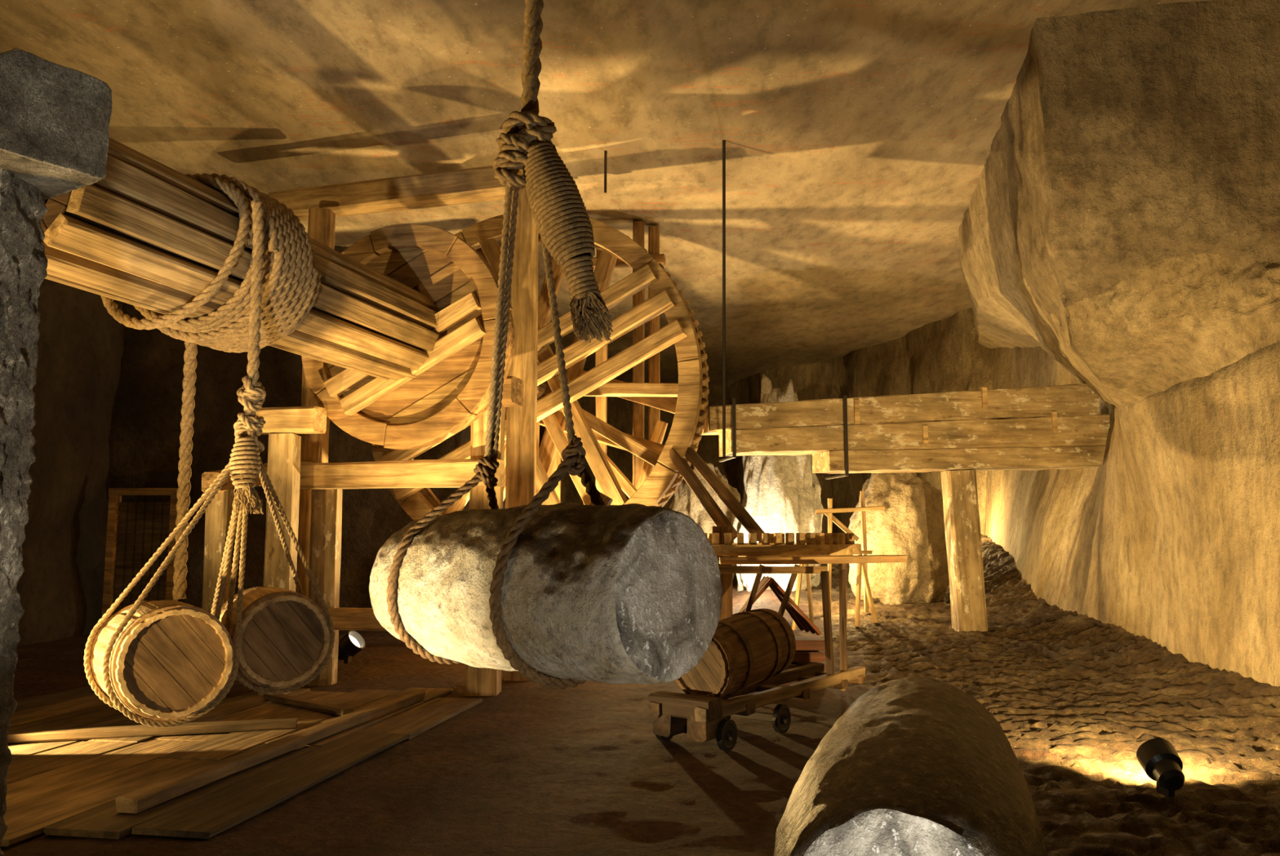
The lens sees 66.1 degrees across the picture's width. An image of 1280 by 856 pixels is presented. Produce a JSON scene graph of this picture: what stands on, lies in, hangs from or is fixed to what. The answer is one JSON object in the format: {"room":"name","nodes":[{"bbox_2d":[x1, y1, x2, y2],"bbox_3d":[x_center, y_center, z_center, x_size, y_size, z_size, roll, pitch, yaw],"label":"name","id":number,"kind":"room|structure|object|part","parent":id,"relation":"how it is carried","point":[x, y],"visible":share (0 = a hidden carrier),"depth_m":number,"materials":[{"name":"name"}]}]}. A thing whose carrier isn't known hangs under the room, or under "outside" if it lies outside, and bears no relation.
{"room":"underground quarry","nodes":[
{"label":"underground quarry","id":0,"kind":"room"},
{"bbox_2d":[16,278,124,646],"bbox_3d":[-7.819,-0.682,7.154,0.647,6.877,17.393,0,-6,-1],"label":"wall","id":1,"kind":"structure","parent":0,"point":[81,345],"depth_m":13.63,"materials":[{"name":"brown stone"}]},
{"bbox_2d":[101,495,121,626],"bbox_3d":[-7.500,1.957,13.950,0.100,2.000,0.160,0,-6,0],"label":"trim","id":2,"kind":"structure","parent":1,"relation":"attached to","point":[114,501],"depth_m":13.91,"materials":[{"name":"brown wood"}]},
{"bbox_2d":[105,245,547,608],"bbox_3d":[-3.184,0.956,21.798,5.266,6.855,17.002,-2,-7,20],"label":"wall","id":3,"kind":"structure","parent":0,"point":[144,444],"depth_m":14.93,"materials":[{"name":"brown stone"}]},
{"bbox_2d":[113,502,170,614],"bbox_3d":[-7.060,1.989,13.966,0.733,1.860,0.060,0,-6,0],"label":"door","id":4,"kind":"structure","parent":3,"relation":"in","point":[143,527],"depth_m":13.97,"materials":[{"name":"brown wood"}]},
{"bbox_2d":[108,488,177,495],"bbox_3d":[-7.060,0.913,14.065,1.000,0.100,0.160,0,-6,0],"label":"trim","id":5,"kind":"structure","parent":3,"relation":"attached to","point":[112,491],"depth_m":13.98,"materials":[{"name":"brown wood"}]},
{"bbox_2d":[165,495,177,601],"bbox_3d":[-6.620,1.957,13.950,0.100,2.000,0.160,0,-6,0],"label":"trim","id":6,"kind":"structure","parent":3,"relation":"attached to","point":[173,513],"depth_m":13.89,"materials":[{"name":"brown wood"}]},
{"bbox_2d":[0,0,1213,386],"bbox_3d":[-0.200,-2.810,15.148,17.600,0.022,32.500,0,-6,0],"label":"ceiling","id":7,"kind":"structure","parent":0,"point":[858,135],"depth_m":10.44,"materials":[{"name":"beige stone"}]},
{"bbox_2d":[484,0,613,472],"bbox_3d":[-0.408,-1.931,3.974,0.670,4.194,0.298,-4,-7,32],"label":"rope","id":8,"kind":"object","parent":7,"relation":"hanging from","point":[527,157],"visible":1,"depth_m":3.77,"materials":[{"name":"brown fabric"}]},
{"bbox_2d":[386,435,604,689],"bbox_3d":[-0.479,0.513,3.812,0.825,0.916,0.713,-6,-8,42],"label":"sling","id":9,"kind":"object","parent":8,"relation":"hanging from","point":[572,464],"visible":0.82,"depth_m":3.55,"materials":[{"name":"fabric"}]},
{"bbox_2d":[368,502,722,684],"bbox_3d":[-0.419,0.608,3.746,1.437,0.635,0.642,-6,-8,42],"label":"stone cylinder","id":10,"kind":"object","parent":9,"relation":"hanging from","point":[631,593],"visible":0.94,"depth_m":3.34,"materials":[{"name":"grey stone"}]},
{"bbox_2d":[604,150,606,192],"bbox_3d":[-0.400,-2.997,11.396,0.031,0.550,0.031,0,-6,0],"label":"hanging rod","id":11,"kind":"object","parent":7,"relation":"hanging from","point":[605,151],"visible":0.98,"depth_m":11.38,"materials":[{"name":"metal"}]},
{"bbox_2d":[722,139,725,457],"bbox_3d":[0.955,-1.486,11.180,0.035,3.605,0.534,0,-6,1],"label":"hanging rod","id":12,"kind":"object","parent":7,"relation":"hanging from","point":[723,140],"visible":1,"depth_m":11.17,"materials":[{"name":"metal"}]},
{"bbox_2d":[0,533,1279,855],"bbox_3d":[-0.200,2.279,14.588,17.600,1.617,32.500,0,-6,0],"label":"floor","id":13,"kind":"structure","parent":0,"point":[531,769],"depth_m":6.30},
{"bbox_2d":[0,48,111,855],"bbox_3d":[-2.676,0.236,3.616,1.274,3.121,0.641,-4,-8,33],"label":"pillar","id":14,"kind":"structure","parent":13,"relation":"on","point":[55,118],"depth_m":3.58,"materials":[{"name":"grey stone"}]},
{"bbox_3d":[-2.571,0.391,3.558,0.602,2.800,0.427,0,-6,0],"label":"post","id":15,"kind":"part","parent":14,"relation":"part of","materials":[{"name":"grey stone"}]},
{"bbox_2d":[0,684,482,847],"bbox_3d":[-3.494,2.136,6.827,3.766,0.046,4.535,-1,-6,10],"label":"platform","id":16,"kind":"object","parent":13,"relation":"on","point":[72,788],"visible":0.69,"depth_m":5.96,"materials":[{"name":"brown wood"}]},
{"bbox_2d":[7,718,297,743],"bbox_3d":[-4.024,2.054,6.566,3.288,0.066,0.147,2,-7,-16],"label":"loose timber","id":17,"kind":"object","parent":16,"relation":"on","point":[15,736],"visible":0.92,"depth_m":6.69,"materials":[{"name":"brown wood"}]},
{"bbox_2d":[115,690,425,813],"bbox_3d":[-2.185,2.039,6.516,0.135,0.084,3.475,-1,-6,11],"label":"loose timber","id":18,"kind":"object","parent":16,"relation":"on","point":[135,802],"visible":1,"depth_m":5.78,"materials":[{"name":"brown wood"}]},
{"bbox_2d":[262,693,353,715],"bbox_3d":[-2.649,2.191,7.806,1.214,0.058,0.097,-6,-8,41],"label":"loose timber","id":19,"kind":"object","parent":16,"relation":"on","point":[282,699],"visible":0.9,"depth_m":7.73,"materials":[{"name":"brown wood"}]},
{"bbox_2d":[337,630,365,663],"bbox_3d":[-3.103,2.333,10.488,0.332,0.346,0.262,0,-6,0],"label":"spotlight","id":20,"kind":"object","parent":13,"relation":"on","point":[352,643],"visible":0.91,"depth_m":10.44,"materials":[{"name":"black paint"}]},
{"bbox_2d":[201,165,613,700],"bbox_3d":[-2.281,-0.199,9.851,4.024,5.363,2.960,0,-6,0],"label":"wooden frame","id":21,"kind":"object","parent":13,"relation":"on","point":[308,488],"visible":0.55,"depth_m":9.34,"materials":[{"name":"brown wood"}]},
{"bbox_3d":[-3.620,1.376,8.400,0.192,1.907,0.188,0,-6,0],"label":"post","id":22,"kind":"part","parent":21,"relation":"part of","materials":[{"name":"brown wood"}]},
{"bbox_3d":[-3.172,1.206,8.670,0.233,2.310,0.256,0,-6,0],"label":"post","id":23,"kind":"part","parent":21,"relation":"part of","materials":[{"name":"brown wood"}]},
{"bbox_3d":[-3.500,0.083,10.580,0.253,4.958,0.252,0,-6,0],"label":"post","id":24,"kind":"part","parent":21,"relation":"part of","materials":[{"name":"brown wood"}]},
{"bbox_3d":[-3.021,1.438,9.423,0.249,2.009,0.248,0,-5,0],"label":"post","id":25,"kind":"part","parent":21,"relation":"part of","materials":[{"name":"brown wood"}]},
{"bbox_2d":[40,137,709,520],"bbox_3d":[-2.537,-0.800,8.915,4.251,4.250,7.965,-3,-7,23],"label":"wheel","id":26,"kind":"object","parent":21,"relation":"on","point":[395,343],"visible":0.71,"depth_m":8.58,"materials":[{"name":"brown wood"}]},
{"bbox_2d":[90,600,234,720],"bbox_3d":[-2.635,1.262,5.410,0.619,0.619,0.796,5,-8,-36],"label":"barrel","id":27,"kind":"object","parent":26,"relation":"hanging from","point":[172,660],"visible":0.91,"depth_m":5.13,"materials":[{"name":"brown wood"}]},
{"bbox_2d":[100,173,321,599],"bbox_3d":[-2.760,-0.267,6.238,1.133,2.744,1.042,-2,-6,14],"label":"rope","id":28,"kind":"object","parent":26,"relation":"attached to","point":[279,289],"visible":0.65,"depth_m":6.21,"materials":[{"name":"beige fabric"}]},
{"bbox_2d":[83,375,334,727],"bbox_3d":[-2.439,0.664,5.773,1.344,1.955,0.930,5,-8,-36],"label":"sling","id":29,"kind":"object","parent":28,"relation":"hanging from","point":[246,458],"visible":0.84,"depth_m":5.68,"materials":[{"name":"fabric"}]},
{"bbox_2d":[218,586,330,688],"bbox_3d":[-2.275,1.276,6.047,0.585,0.584,0.719,4,-7,-33],"label":"barrel","id":30,"kind":"object","parent":29,"relation":"hanging from","point":[285,636],"visible":0.8,"depth_m":5.78,"materials":[{"name":"brown wood"}]},
{"bbox_3d":[-1.402,1.073,8.937,0.292,2.627,0.310,0,-6,0],"label":"short post","id":31,"kind":"part","parent":21,"relation":"part of","materials":[{"name":"brown wood"}]},
{"bbox_3d":[-1.200,-0.059,9.966,0.290,5.105,0.291,0,-6,0],"label":"post","id":32,"kind":"part","parent":21,"relation":"part of","materials":[{"name":"brown wood"}]},
{"bbox_2d":[503,419,667,504],"bbox_3d":[-1.033,1.248,12.932,3.285,3.149,0.476,-1,-6,5],"label":"trestle","id":33,"kind":"object","parent":13,"relation":"on","point":[660,429],"visible":0.06,"depth_m":12.89,"materials":[{"name":"brown wood"}]},
{"bbox_2d":[591,221,665,493],"bbox_3d":[-0.182,-0.095,13.769,1.084,5.606,0.452,-2,-7,16],"label":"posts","id":34,"kind":"object","parent":13,"relation":"on","point":[638,333],"visible":0.27,"depth_m":13.79,"materials":[{"name":"brown wood"}]},
{"bbox_3d":[-0.551,0.028,13.982,0.172,5.407,0.180,0,-6,0],"label":"post","id":35,"kind":"part","parent":34,"relation":"part of","materials":[{"name":"brown wood"}]},
{"bbox_3d":[-0.021,-0.115,13.595,0.172,5.604,0.177,0,-6,0],"label":"post","id":36,"kind":"part","parent":34,"relation":"part of","materials":[{"name":"brown wood"}]},
{"bbox_3d":[0.200,-0.093,13.791,0.169,5.606,0.173,0,-6,0],"label":"post","id":37,"kind":"part","parent":34,"relation":"part of","materials":[{"name":"brown wood"}]},
{"bbox_2d":[668,462,740,581],"bbox_3d":[1.101,1.862,16.489,1.278,2.556,1.040,0,-6,0],"label":"boulder","id":38,"kind":"object","parent":13,"relation":"on","point":[685,501],"visible":0.14,"depth_m":16.25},
{"bbox_2d":[647,569,865,751],"bbox_3d":[0.968,1.661,7.439,0.560,1.124,2.410,-5,-8,37],"label":"cart","id":39,"kind":"object","parent":13,"relation":"on","point":[703,719],"visible":0.98,"depth_m":6.97,"materials":[{"name":"wood"}]},
{"bbox_2d":[675,608,795,698],"bbox_3d":[0.680,1.609,7.036,0.532,0.580,0.960,-5,-8,41],"label":"barrel","id":40,"kind":"object","parent":39,"relation":"on","point":[746,649],"visible":0.8,"depth_m":6.78,"materials":[{"name":"brown wood"}]},
{"bbox_3d":[0.817,1.975,7.520,0.102,0.102,2.409,-5,-7,37],"label":"rail","id":41,"kind":"part","parent":39,"relation":"part of","materials":[{"name":"brown wood"}]},
{"bbox_3d":[1.118,1.948,7.291,0.101,0.098,2.405,-5,-7,37],"label":"rail","id":42,"kind":"part","parent":39,"relation":"part of","materials":[{"name":"brown wood"}]},
{"bbox_2d":[669,447,861,620],"bbox_3d":[1.050,1.332,10.216,2.440,2.392,2.440,0,-6,0],"label":"wooden structure","id":43,"kind":"object","parent":13,"relation":"on","point":[722,536],"visible":0.65,"depth_m":10.08},
{"bbox_3d":[0.677,0.716,10.759,0.121,1.254,0.122,-47,-29,22],"label":"lever arm","id":44,"kind":"part","parent":43,"relation":"part of"},
{"bbox_3d":[0.910,0.712,10.735,0.126,1.326,0.114,-50,-29,20],"label":"lever arm","id":45,"kind":"part","parent":43,"relation":"part of"},
{"bbox_2d":[732,373,823,591],"bbox_3d":[2.150,1.526,15.541,1.380,4.854,1.110,-3,-7,27],"label":"rock column","id":46,"kind":"structure","parent":13,"relation":"on","point":[782,493],"depth_m":15.23,"materials":[{"name":"beige stone"}]},
{"bbox_2d":[738,576,825,686],"bbox_3d":[1.210,1.916,9.307,1.011,1.005,0.562,0,-6,0],"label":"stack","id":47,"kind":"object","parent":13,"relation":"on","point":[808,648],"visible":0.38,"depth_m":9.10,"materials":[{"name":"brown wood"}]},
{"bbox_2d":[718,555,906,691],"bbox_3d":[1.521,1.742,8.706,1.689,1.222,0.510,0,-6,0],"label":"trestle table","id":48,"kind":"object","parent":13,"relation":"on","point":[843,561],"visible":0.65,"depth_m":8.70,"materials":[{"name":"brown wood"}]},
{"bbox_3d":[0.908,1.792,8.783,0.052,1.188,0.054,20,-8,-5],"label":"leg","id":49,"kind":"part","parent":48,"relation":"part of","materials":[{"name":"brown wood"}]},
{"bbox_3d":[1.217,1.798,8.832,0.056,1.200,0.052,19,-4,9],"label":"leg","id":50,"kind":"part","parent":48,"relation":"part of","materials":[{"name":"brown wood"}]},
{"bbox_3d":[1.839,1.794,8.882,0.058,1.148,0.052,1,-4,0],"label":"leg","id":51,"kind":"part","parent":48,"relation":"part of","materials":[{"name":"brown wood"}]},
{"bbox_2d":[791,551,878,631],"bbox_3d":[2.373,1.998,12.201,1.239,0.952,0.475,2,-6,-14],"label":"trestle","id":52,"kind":"object","parent":13,"relation":"on","point":[860,566],"visible":0.6,"depth_m":12.19,"materials":[{"name":"brown wood"}]},
{"bbox_3d":[1.925,1.990,11.954,0.051,0.940,0.052,-5,-23,37],"label":"leg","id":53,"kind":"part","parent":52,"relation":"part of","materials":[{"name":"brown wood"}]},
{"bbox_3d":[2.100,2.006,12.205,0.052,0.940,0.061,-2,13,18],"label":"leg","id":54,"kind":"part","parent":52,"relation":"part of","materials":[{"name":"brown wood"}]},
{"bbox_3d":[2.701,2.001,12.154,0.052,0.913,0.059,-3,-21,26],"label":"leg","id":55,"kind":"part","parent":52,"relation":"part of","materials":[{"name":"brown wood"}]},
{"bbox_3d":[2.400,1.545,12.205,1.026,0.050,0.057,1,-6,-11],"label":"leg","id":56,"kind":"part","parent":52,"relation":"part of","materials":[{"name":"brown wood"}]},
{"bbox_3d":[2.848,2.007,12.305,0.055,0.894,0.056,-13,0,-27],"label":"leg","id":57,"kind":"part","parent":52,"relation":"part of","materials":[{"name":"brown wood"}]},
{"bbox_2d":[815,490,884,613],"bbox_3d":[2.805,1.642,13.084,0.912,1.611,0.130,-1,-6,6],"label":"barrier","id":58,"kind":"object","parent":13,"relation":"on","point":[828,513],"visible":0.73,"depth_m":13.11,"materials":[{"name":"brown wood"}]},
{"bbox_2d":[848,472,949,605],"bbox_3d":[3.788,1.753,14.202,1.608,2.646,1.156,0,-6,0],"label":"boulder","id":59,"kind":"object","parent":13,"relation":"on","point":[911,524],"visible":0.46,"depth_m":13.78,"materials":[{"name":"beige stone"}]},
{"bbox_2d":[773,676,1047,855],"bbox_3d":[0.976,1.341,3.474,0.781,0.792,2.337,-2,-7,17],"label":"stone cylinder","id":60,"kind":"object","parent":13,"relation":"on","point":[913,766],"visible":1,"depth_m":2.63,"materials":[{"name":"beige stone"}]},
{"bbox_2d":[940,470,987,632],"bbox_3d":[3.971,1.575,12.048,0.442,2.116,0.344,0,-6,0],"label":"support post","id":61,"kind":"object","parent":13,"relation":"on","point":[959,488],"visible":0.91,"depth_m":11.91,"materials":[{"name":"brown wood"}]},
{"bbox_2d":[701,383,1110,479],"bbox_3d":[3.259,0.022,12.050,5.047,1.192,0.710,1,-6,-9],"label":"beam","id":62,"kind":"structure","parent":61,"relation":"on","point":[1056,427],"depth_m":11.78,"materials":[{"name":"wood"}]},
{"bbox_2d":[1136,738,1185,797],"bbox_3d":[2.807,1.815,5.261,0.203,0.280,0.279,0,-6,0],"label":"spotlight","id":63,"kind":"object","parent":13,"relation":"on","point":[1158,758],"visible":1,"depth_m":5.22,"materials":[{"name":"black paint"}]},
{"bbox_2d":[560,307,991,535],"bbox_3d":[1.142,1.426,26.215,21.029,6.825,6.365,-5,-8,37],"label":"wall","id":64,"kind":"structure","parent":0,"point":[945,355],"depth_m":23.59,"materials":[{"name":"brown stone"}]},
{"bbox_2d":[959,0,1279,407],"bbox_3d":[5.957,-1.590,13.031,5.078,3.420,12.388,0,-6,0],"label":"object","id":65,"kind":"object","parent":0,"point":[1121,222],"depth_m":8.50,"materials":[{"name":"beige stone"}]},
{"bbox_2d":[983,341,1279,687],"bbox_3d":[6.012,-0.120,12.613,1.781,6.427,19.138,0,-6,4],"label":"wall","id":66,"kind":"structure","parent":0,"point":[1173,541],"depth_m":9.69,"materials":[{"name":"beige stone"}]}
]}

